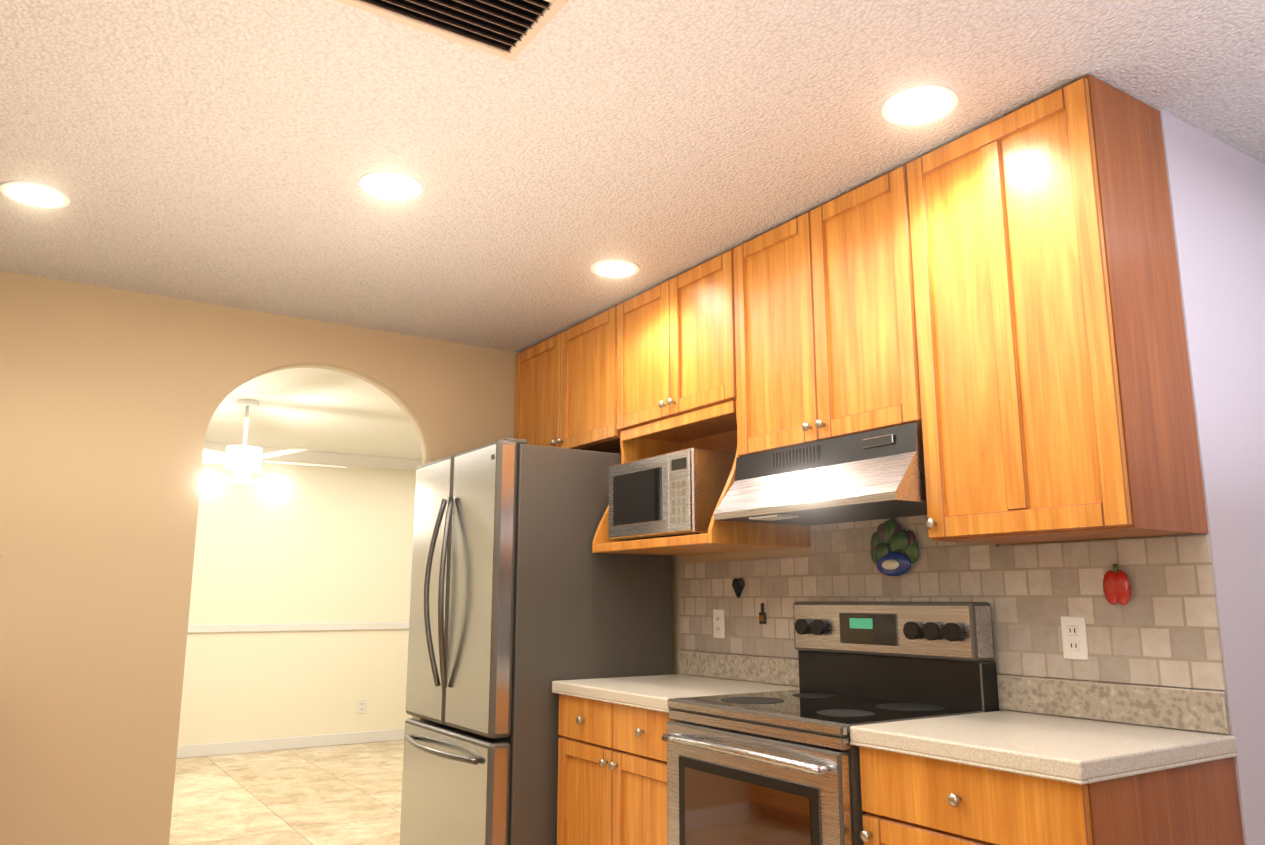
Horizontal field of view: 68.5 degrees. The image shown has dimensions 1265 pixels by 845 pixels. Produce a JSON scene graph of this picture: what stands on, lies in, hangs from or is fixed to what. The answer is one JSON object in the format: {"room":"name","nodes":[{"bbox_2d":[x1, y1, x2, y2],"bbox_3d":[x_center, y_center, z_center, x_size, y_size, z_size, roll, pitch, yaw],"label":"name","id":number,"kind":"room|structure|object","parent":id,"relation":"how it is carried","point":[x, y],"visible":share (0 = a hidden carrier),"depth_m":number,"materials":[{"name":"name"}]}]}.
{"room":"kitchen","nodes":[
{"label":"kitchen","id":0,"kind":"room"},
{"bbox_2d":[0,271,518,844],"bbox_3d":[-1.690,0.753,4.120,3.170,2.540,0.120,7,-13,-32],"label":"wall","id":1,"kind":"structure","parent":0,"point":[110,399],"depth_m":3.80,"materials":[{"name":"beige paint"}]},
{"bbox_2d":[514,304,620,453],"bbox_3d":[-0.216,-0.139,4.581,0.383,0.606,1.004,7,-13,-32],"label":"upper cabinet","id":2,"kind":"object","parent":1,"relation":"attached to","point":[565,388],"visible":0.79,"depth_m":4.41,"materials":[{"name":"brown wood"}]},
{"bbox_2d":[169,740,403,844],"bbox_3d":[-0.273,1.996,3.695,5.840,0.060,10.140,7,-13,-32],"label":"floor","id":3,"kind":"structure","parent":0,"point":[348,794],"depth_m":5.91,"materials":[{"name":"tile"}]},
{"bbox_2d":[400,438,671,844],"bbox_3d":[-0.475,1.095,4.169,0.934,1.887,0.950,7,-13,-32],"label":"fridge","id":4,"kind":"object","parent":3,"relation":"on","point":[523,597],"visible":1,"depth_m":3.82,"materials":[{"name":"grey metal"}]},
{"bbox_2d":[557,694,671,844],"bbox_3d":[0.173,1.466,3.423,0.648,0.880,0.810,7,-13,-32],"label":"base cabinet","id":5,"kind":"object","parent":3,"relation":"on","point":[612,773],"visible":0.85,"depth_m":3.31,"materials":[{"name":"brown wood"}]},
{"bbox_2d":[552,674,799,712],"bbox_3d":[0.173,1.016,3.514,0.642,0.046,0.826,7,-13,-32],"label":"countertop","id":6,"kind":"structure","parent":5,"relation":"on","point":[655,692],"depth_m":3.41,"materials":[{"name":"white stone"}]},
{"bbox_2d":[661,601,998,844],"bbox_3d":[0.556,1.162,2.769,0.732,1.232,0.770,7,-13,-32],"label":"range","id":7,"kind":"object","parent":3,"relation":"on","point":[772,768],"visible":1,"depth_m":2.74,"materials":[{"name":"grey metal"}]},
{"bbox_2d":[859,746,1243,844],"bbox_3d":[0.987,1.232,2.197,0.648,0.880,0.611,7,-13,-32],"label":"base cabinet","id":8,"kind":"object","parent":3,"relation":"on","point":[910,799],"visible":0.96,"depth_m":2.06,"materials":[{"name":"brown wood"}]},
{"bbox_2d":[850,710,1238,784],"bbox_3d":[0.992,0.781,2.281,0.642,0.046,0.627,7,-13,-32],"label":"countertop","id":9,"kind":"structure","parent":8,"relation":"on","point":[1079,751],"depth_m":2.13,"materials":[{"name":"white stone"}]},
{"bbox_2d":[178,456,415,745],"bbox_3d":[-3.011,1.504,8.059,5.600,2.540,0.120,7,-13,-32],"label":"wall","id":10,"kind":"structure","parent":0,"point":[318,544],"depth_m":8.06,"materials":[{"name":"beige paint"}]},
{"bbox_2d":[176,728,404,758],"bbox_3d":[-2.974,2.694,7.776,5.600,0.095,0.014,7,-13,-32],"label":"baseboard","id":11,"kind":"structure","parent":10,"relation":"attached to","point":[211,749],"depth_m":7.80,"materials":[{"name":"white wood"}]},
{"bbox_2d":[187,442,421,632],"bbox_3d":[-2.953,1.011,8.064,5.600,1.570,0.090,7,-13,-32],"label":"trim","id":12,"kind":"structure","parent":10,"relation":"attached to","point":[310,456],"depth_m":8.16,"materials":[{"name":"white wood"}]},
{"bbox_2d":[357,699,366,713],"bbox_3d":[-2.388,2.508,8.201,0.080,0.120,0.011,7,-13,-32],"label":"outlet","id":13,"kind":"object","parent":10,"relation":"attached to","point":[361,706],"visible":1,"depth_m":8.20,"materials":[{"name":"white plastic"}]},
{"bbox_2d":[0,0,1264,459],"bbox_3d":[-0.273,-0.550,4.180,5.840,0.056,10.140,7,-13,-32],"label":"ceiling","id":14,"kind":"structure","parent":0,"point":[224,152],"depth_m":2.64,"materials":[{"name":"white paint"}]},
{"bbox_2d":[0,180,69,207],"bbox_3d":[-1.948,-0.741,3.030,0.195,0.011,0.195,9,-14,-38],"label":"recessed light","id":15,"kind":"object","parent":14,"relation":"in","point":[25,192],"depth_m":3.01,"materials":[{"name":"white glass"}]},
{"bbox_2d":[200,399,346,496],"bbox_3d":[-2.519,0.165,6.135,1.238,0.630,1.295,7,-13,-32],"label":"ceiling fan","id":16,"kind":"object","parent":14,"relation":"hanging from","point":[243,461],"depth_m":6.04,"materials":[{"name":"white"}]},
{"bbox_2d":[359,171,422,199],"bbox_3d":[-0.770,-0.754,2.964,0.195,0.011,0.195,9,-14,-38],"label":"recessed light","id":17,"kind":"object","parent":14,"relation":"in","point":[391,185],"depth_m":2.94,"materials":[{"name":"white glass"}]},
{"bbox_2d":[334,0,567,60],"bbox_3d":[-0.499,-0.937,1.975,0.675,0.020,0.280,7,-13,-32],"label":"ceiling vent","id":18,"kind":"object","parent":14,"relation":"in","point":[498,28],"visible":1,"depth_m":2.10,"materials":[{"name":"metal"}]},
{"bbox_2d":[591,259,639,277],"bbox_3d":[-0.069,-0.612,3.706,0.195,0.011,0.195,9,-14,-38],"label":"recessed light","id":19,"kind":"object","parent":14,"relation":"in","point":[610,268],"depth_m":3.68,"materials":[{"name":"white glass"}]},
{"bbox_2d":[881,85,957,125],"bbox_3d":[0.767,-0.845,2.483,0.195,0.011,0.195,9,-14,-38],"label":"recessed light","id":20,"kind":"object","parent":14,"relation":"in","point":[919,104],"depth_m":2.47,"materials":[{"name":"white glass"}]},
{"bbox_2d":[671,536,1180,729],"bbox_3d":[0.535,0.679,3.728,0.120,2.540,3.220,7,-13,-32],"label":"wall","id":21,"kind":"structure","parent":0,"point":[677,560],"depth_m":3.87,"materials":[{"name":"beige"}]},
{"bbox_2d":[617,247,736,431],"bbox_3d":[0.283,-0.294,3.832,0.383,0.581,0.810,7,-13,-32],"label":"upper cabinet","id":22,"kind":"object","parent":21,"relation":"attached to","point":[676,352],"visible":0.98,"depth_m":3.70,"materials":[{"name":"brown wood"}]},
{"bbox_2d":[592,400,809,555],"bbox_3d":[0.248,0.246,3.705,0.466,0.522,0.806,7,-13,-32],"label":"shelf","id":23,"kind":"object","parent":21,"relation":"attached to","point":[714,427],"visible":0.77,"depth_m":3.65,"materials":[{"name":"brown wood"}]},
{"bbox_2d":[609,448,735,540],"bbox_3d":[0.218,0.310,3.695,0.402,0.318,0.565,7,-13,-32],"label":"microwave oven","id":24,"kind":"object","parent":23,"relation":"in","point":[676,493],"visible":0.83,"depth_m":3.48,"materials":[{"name":"silver metal"}]},
{"bbox_2d":[714,422,926,525],"bbox_3d":[0.691,0.190,3.017,0.453,0.235,0.805,7,-13,-32],"label":"range hood","id":25,"kind":"object","parent":21,"relation":"attached to","point":[874,475],"visible":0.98,"depth_m":2.87,"materials":[{"name":"silver metal"}]},
{"bbox_2d":[733,162,921,456],"bbox_3d":[0.729,-0.316,3.141,0.383,0.798,0.814,7,-13,-32],"label":"upper cabinet","id":26,"kind":"object","parent":21,"relation":"attached to","point":[825,333],"visible":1,"depth_m":3.00,"materials":[{"name":"brown wood"}]},
{"bbox_2d":[1160,110,1264,844],"bbox_3d":[1.891,0.471,2.639,1.180,2.540,0.120,7,-13,-32],"label":"wall","id":27,"kind":"structure","parent":0,"point":[1216,187],"depth_m":2.46,"materials":[{"name":"white"}]},
{"bbox_2d":[679,515,1230,734],"bbox_3d":[0.814,0.513,3.191,0.020,0.816,2.211,7,-13,-32],"label":"tile backsplash","id":28,"kind":"structure","parent":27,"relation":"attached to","point":[1161,627],"depth_m":2.65,"materials":[{"name":"tile"}]},
{"bbox_2d":[713,609,724,637],"bbox_3d":[0.355,0.832,3.836,0.009,0.116,0.072,7,-13,-32],"label":"electrical outlet plate","id":29,"kind":"object","parent":28,"relation":"in","point":[718,615],"depth_m":3.83,"materials":[{"name":"white plastic"}]},
{"bbox_2d":[732,578,744,597],"bbox_3d":[0.427,0.668,3.750,0.013,0.079,0.076,7,-13,-32],"label":"heart","id":30,"kind":"object","parent":28,"relation":"in","point":[738,585],"visible":1,"depth_m":3.74,"materials":[{"name":"black plastic"}]},
{"bbox_2d":[759,603,765,623],"bbox_3d":[0.506,0.744,3.618,0.010,0.080,0.040,7,-13,-32],"label":"bottle","id":31,"kind":"object","parent":28,"relation":"in","point":[762,616],"visible":1,"depth_m":3.61,"materials":[{"name":"grey"}]},
{"bbox_2d":[871,518,918,575],"bbox_3d":[0.864,0.414,3.090,0.040,0.193,0.202,7,-13,-32],"label":"wall decoration","id":32,"kind":"object","parent":28,"relation":"attached to","point":[893,534],"visible":1,"depth_m":3.08,"materials":[{"name":"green ceramic"}]},
{"bbox_2d":[1060,616,1088,660],"bbox_3d":[1.211,0.591,2.547,0.009,0.116,0.072,7,-13,-32],"label":"electrical outlet plate","id":33,"kind":"object","parent":28,"relation":"in","point":[1074,639],"depth_m":2.54,"materials":[{"name":"white plastic"}]},
{"bbox_2d":[1103,564,1130,604],"bbox_3d":[1.279,0.428,2.453,0.024,0.108,0.076,7,-13,-32],"label":"pepper","id":34,"kind":"object","parent":28,"relation":"attached to","point":[1117,587],"visible":0.98,"depth_m":2.44,"materials":[{"name":"red ceramic"}]},
{"bbox_2d":[907,74,1207,543],"bbox_3d":[1.109,-0.259,2.537,0.383,1.136,0.571,7,-13,-32],"label":"upper cabinet","id":35,"kind":"object","parent":27,"relation":"attached to","point":[1056,399],"visible":0.98,"depth_m":2.37,"materials":[{"name":"brown wood"}]}
]}

